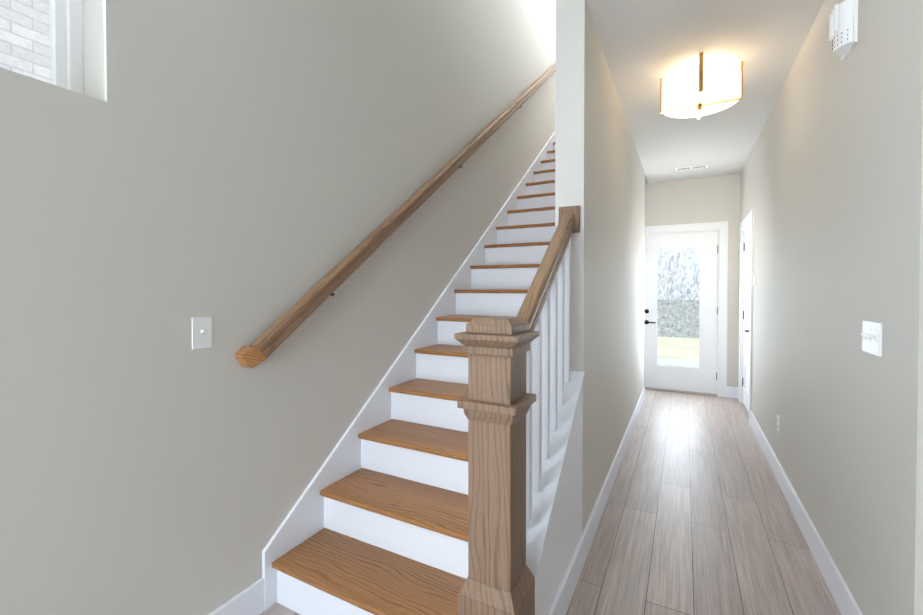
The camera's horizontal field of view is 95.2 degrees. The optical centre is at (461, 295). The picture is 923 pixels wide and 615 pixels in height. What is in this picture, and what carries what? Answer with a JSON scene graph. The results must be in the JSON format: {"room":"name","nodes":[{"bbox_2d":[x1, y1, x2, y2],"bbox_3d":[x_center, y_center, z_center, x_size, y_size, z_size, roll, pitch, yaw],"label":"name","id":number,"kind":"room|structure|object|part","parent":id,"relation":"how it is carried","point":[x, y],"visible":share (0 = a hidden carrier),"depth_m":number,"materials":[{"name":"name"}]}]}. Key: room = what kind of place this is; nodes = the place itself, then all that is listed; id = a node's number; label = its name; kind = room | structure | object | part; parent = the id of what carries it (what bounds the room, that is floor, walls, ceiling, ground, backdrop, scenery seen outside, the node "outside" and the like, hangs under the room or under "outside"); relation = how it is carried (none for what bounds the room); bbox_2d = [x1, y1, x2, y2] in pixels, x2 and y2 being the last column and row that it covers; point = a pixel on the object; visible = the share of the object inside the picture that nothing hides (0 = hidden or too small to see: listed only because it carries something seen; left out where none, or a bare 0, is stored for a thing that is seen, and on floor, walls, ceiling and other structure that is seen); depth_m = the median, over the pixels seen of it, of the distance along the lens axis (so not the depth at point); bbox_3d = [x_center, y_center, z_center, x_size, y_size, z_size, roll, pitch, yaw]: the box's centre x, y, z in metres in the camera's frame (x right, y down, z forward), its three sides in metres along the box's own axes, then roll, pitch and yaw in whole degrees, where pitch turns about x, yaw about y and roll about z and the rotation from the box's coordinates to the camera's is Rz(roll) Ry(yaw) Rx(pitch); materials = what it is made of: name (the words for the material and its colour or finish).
{"room":"entrance hallway","nodes":[
{"label":"entrance hallway","id":0,"kind":"room"},
{"bbox_2d":[0,0,555,614],"bbox_3d":[-0.374,-1.927,2.954,0.290,6.500,9.900,0,1,28],"label":"wall","id":1,"kind":"structure","parent":0,"point":[242,172],"depth_m":1.60,"materials":[{"name":"grey paint"}]},
{"bbox_2d":[0,0,83,93],"bbox_3d":[-1.496,-1.045,0.941,0.075,0.905,1.000,0,1,28],"label":"window","id":2,"kind":"structure","parent":1,"relation":"in","point":[66,44],"depth_m":1.34,"materials":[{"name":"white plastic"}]},
{"bbox_3d":[-1.498,-1.045,0.943,0.006,0.779,0.874,0,1,28],"label":"glass","id":3,"kind":"part","parent":2,"relation":"part of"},
{"bbox_2d":[192,317,211,348],"bbox_3d":[-0.955,0.139,1.557,0.020,0.115,0.070,0,1,28],"label":"light switch","id":4,"kind":"object","parent":1,"relation":"attached to","point":[201,332],"visible":1,"depth_m":1.55,"materials":[{"name":"white plastic"}]},
{"bbox_2d":[208,578,263,614],"bbox_3d":[-1.653,1.292,0.261,0.015,0.140,3.462,0,1,28],"label":"baseboard","id":5,"kind":"structure","parent":1,"relation":"attached to","point":[249,600],"depth_m":1.72,"materials":[{"name":"white wood"}]},
{"bbox_2d":[235,63,555,367],"bbox_3d":[0.284,-1.503,3.803,0.081,0.115,5.993,0,37,28],"label":"handrail","id":6,"kind":"object","parent":1,"relation":"attached to","point":[269,341],"visible":0.92,"depth_m":2.21,"materials":[{"name":"brown wood"}]},
{"bbox_2d":[262,132,554,610],"bbox_3d":[0.574,-0.523,4.431,0.018,3.650,6.038,0,1,28],"label":"skirt","id":7,"kind":"object","parent":1,"relation":"attached to","point":[303,521],"visible":0.29,"depth_m":2.37,"materials":[{"name":"white paint"}]},
{"bbox_2d":[260,389,840,614],"bbox_3d":[1.468,1.405,1.458,5.010,0.120,8.900,0,1,28],"label":"floor","id":8,"kind":"structure","parent":0,"point":[697,517],"depth_m":2.38,"materials":[{"name":"laminate"}]},
{"bbox_2d":[272,142,584,614],"bbox_3d":[1.077,-0.449,4.133,1.148,3.510,6.089,0,1,28],"label":"staircase","id":9,"kind":"structure","parent":8,"relation":"on","point":[459,491],"depth_m":1.79,"materials":[{"name":"white"}]},
{"bbox_3d":[0.342,-0.069,1.747,0.060,0.074,1.076,0,37,28],"label":"rail","id":10,"kind":"part","parent":9,"relation":"part of","materials":[{"name":"brown wood"}]},
{"bbox_2d":[555,0,644,532],"bbox_3d":[1.381,-1.837,3.685,0.145,6.300,3.566,0,1,28],"label":"wall","id":11,"kind":"structure","parent":0,"point":[599,176],"depth_m":2.46,"materials":[{"name":"grey paint"}]},
{"bbox_2d":[549,387,644,614],"bbox_3d":[1.245,1.248,3.330,0.040,0.140,4.430,0,1,28],"label":"baseboard","id":12,"kind":"structure","parent":11,"relation":"attached to","point":[561,603],"depth_m":2.23,"materials":[{"name":"white wood"}]},
{"bbox_2d":[645,174,740,386],"bbox_3d":[2.461,-0.269,5.867,2.590,3.100,0.160,0,1,28],"label":"wall","id":13,"kind":"structure","parent":0,"point":[706,200],"depth_m":5.35,"materials":[{"name":"grey paint"}]},
{"bbox_2d":[645,387,716,396],"bbox_3d":[2.891,1.275,5.643,0.906,0.020,0.170,0,1,28],"label":"far door sill","id":14,"kind":"structure","parent":13,"relation":"attached to","point":[680,391],"depth_m":5.55,"materials":[{"name":"beige"}]},
{"bbox_2d":[644,231,717,393],"bbox_3d":[2.879,0.217,5.591,0.912,2.092,0.110,0,1,28],"label":"door","id":15,"kind":"structure","parent":13,"relation":"in","point":[702,378],"depth_m":5.54,"materials":[{"name":"white paint"}]},
{"bbox_3d":[2.887,0.158,5.614,0.497,1.579,0.006,0,1,28],"label":"glass","id":16,"kind":"part","parent":15,"relation":"part of","materials":[{"name":"clear glass"}]},
{"bbox_2d":[645,221,727,397],"bbox_3d":[2.894,0.175,5.633,1.110,2.220,0.178,0,1,28],"label":"door frame","id":17,"kind":"structure","parent":13,"relation":"attached to","point":[721,228],"depth_m":5.33,"materials":[{"name":"white paint"}]},
{"bbox_2d":[585,0,824,183],"bbox_3d":[1.986,-1.634,3.432,1.165,0.300,4.550,0,1,28],"label":"ceiling","id":18,"kind":"structure","parent":0,"point":[646,45],"depth_m":2.64,"materials":[{"name":"grey paint"}]},
{"bbox_2d":[675,164,707,170],"bbox_3d":[2.708,-1.502,4.959,0.340,0.006,0.140,0,1,28],"label":"ceiling vent","id":19,"kind":"object","parent":18,"relation":"in","point":[691,167],"visible":1,"depth_m":4.94,"materials":[{"name":"white plastic"}]},
{"bbox_2d":[660,53,742,118],"bbox_3d":[1.563,-1.345,2.761,0.470,0.259,0.470,0,1,28],"label":"flush-mount light","id":20,"kind":"object","parent":18,"relation":"attached to","point":[700,90],"visible":1,"depth_m":2.64,"materials":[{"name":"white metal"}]},
{"bbox_2d":[662,88,739,116],"bbox_3d":[1.563,-1.264,2.762,0.442,0.004,0.442,0,1,28],"label":"diffuser","id":21,"kind":"object","parent":20,"relation":"attached to","point":[683,103],"depth_m":2.74,"materials":[{"name":"white glass"}]},
{"bbox_2d":[740,0,922,614],"bbox_3d":[2.450,-0.230,3.207,0.115,3.100,4.550,0,1,28],"label":"wall","id":22,"kind":"structure","parent":0,"point":[832,184],"depth_m":1.73,"materials":[{"name":"grey paint"}]},
{"bbox_2d":[742,227,749,412],"bbox_3d":[3.167,0.266,4.670,0.093,2.042,0.822,0,1,28],"label":"door","id":23,"kind":"structure","parent":22,"relation":"in","point":[746,318],"depth_m":4.83,"materials":[{"name":"white paint"}]},
{"bbox_3d":[3.162,0.233,4.694,0.060,1.710,0.782,0,1,28],"label":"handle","id":24,"kind":"part","parent":23,"relation":"part of","materials":[{"name":"white wood"}]},
{"bbox_2d":[738,210,753,423],"bbox_3d":[3.199,0.219,4.644,0.133,2.160,1.020,0,1,28],"label":"door frame","id":25,"kind":"structure","parent":22,"relation":"attached to","point":[747,222],"depth_m":4.97,"materials":[{"name":"white paint"}]},
{"bbox_2d":[777,415,779,432],"bbox_3d":[2.276,0.922,3.027,0.010,0.115,0.070,0,1,28],"label":"electrical outlet","id":26,"kind":"object","parent":22,"relation":"attached to","point":[778,423],"visible":1,"depth_m":3.01,"materials":[{"name":"white plastic"}]},
{"bbox_2d":[750,411,862,614],"bbox_3d":[2.115,1.257,2.736,0.015,0.140,3.395,0,1,28],"label":"baseboard","id":27,"kind":"structure","parent":22,"relation":"attached to","point":[844,599],"depth_m":2.18,"materials":[{"name":"white wood"}]},
{"bbox_2d":[829,0,857,60],"bbox_3d":[1.591,-1.115,1.764,0.062,0.200,0.160,0,1,28],"label":"door chime","id":28,"kind":"object","parent":22,"relation":"attached to","point":[843,26],"visible":1,"depth_m":1.73,"materials":[{"name":"white plastic"}]},
{"bbox_2d":[860,321,881,356],"bbox_3d":[1.482,0.154,1.532,0.020,0.115,0.162,0,1,28],"label":"light switch","id":29,"kind":"object","parent":22,"relation":"attached to","point":[871,333],"visible":1,"depth_m":1.51,"materials":[{"name":"white plastic"}]},
{"label":"outside","id":30,"kind":"structure","parent":0,"visible":0},
{"bbox_2d":[0,0,50,83],"bbox_3d":[5.521,-5.657,18.962,0.150,14.500,51.000,0,1,28],"label":"brick","id":31,"kind":"object","parent":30,"point":[29,44],"depth_m":2.87,"materials":[{"name":"white brick"}]},
{"bbox_2d":[657,337,698,360],"bbox_3d":[12.071,1.287,14.177,15.800,0.150,23.490,0,1,28],"label":"ground","id":32,"kind":"structure","parent":30,"point":[689,347],"depth_m":10.08,"materials":[{"name":"beige"}]},
{"bbox_2d":[657,300,698,337],"bbox_3d":[11.007,0.797,10.031,17.800,1.250,0.200,0,1,28],"label":"hedge","id":33,"kind":"object","parent":32,"relation":"on","point":[676,316],"depth_m":12.37,"materials":[{"name":"grey plant"}]},
{"bbox_2d":[657,358,698,367],"bbox_3d":[3.878,1.381,6.950,5.500,0.170,3.040,0,1,28],"label":"patio","id":34,"kind":"structure","parent":32,"relation":"on","point":[675,362],"depth_m":8.04,"materials":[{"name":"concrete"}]},
{"bbox_2d":[658,247,699,299],"bbox_3d":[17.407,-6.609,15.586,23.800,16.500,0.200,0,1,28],"label":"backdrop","id":35,"kind":"structure","parent":30,"point":[683,271],"depth_m":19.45,"materials":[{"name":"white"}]}
]}

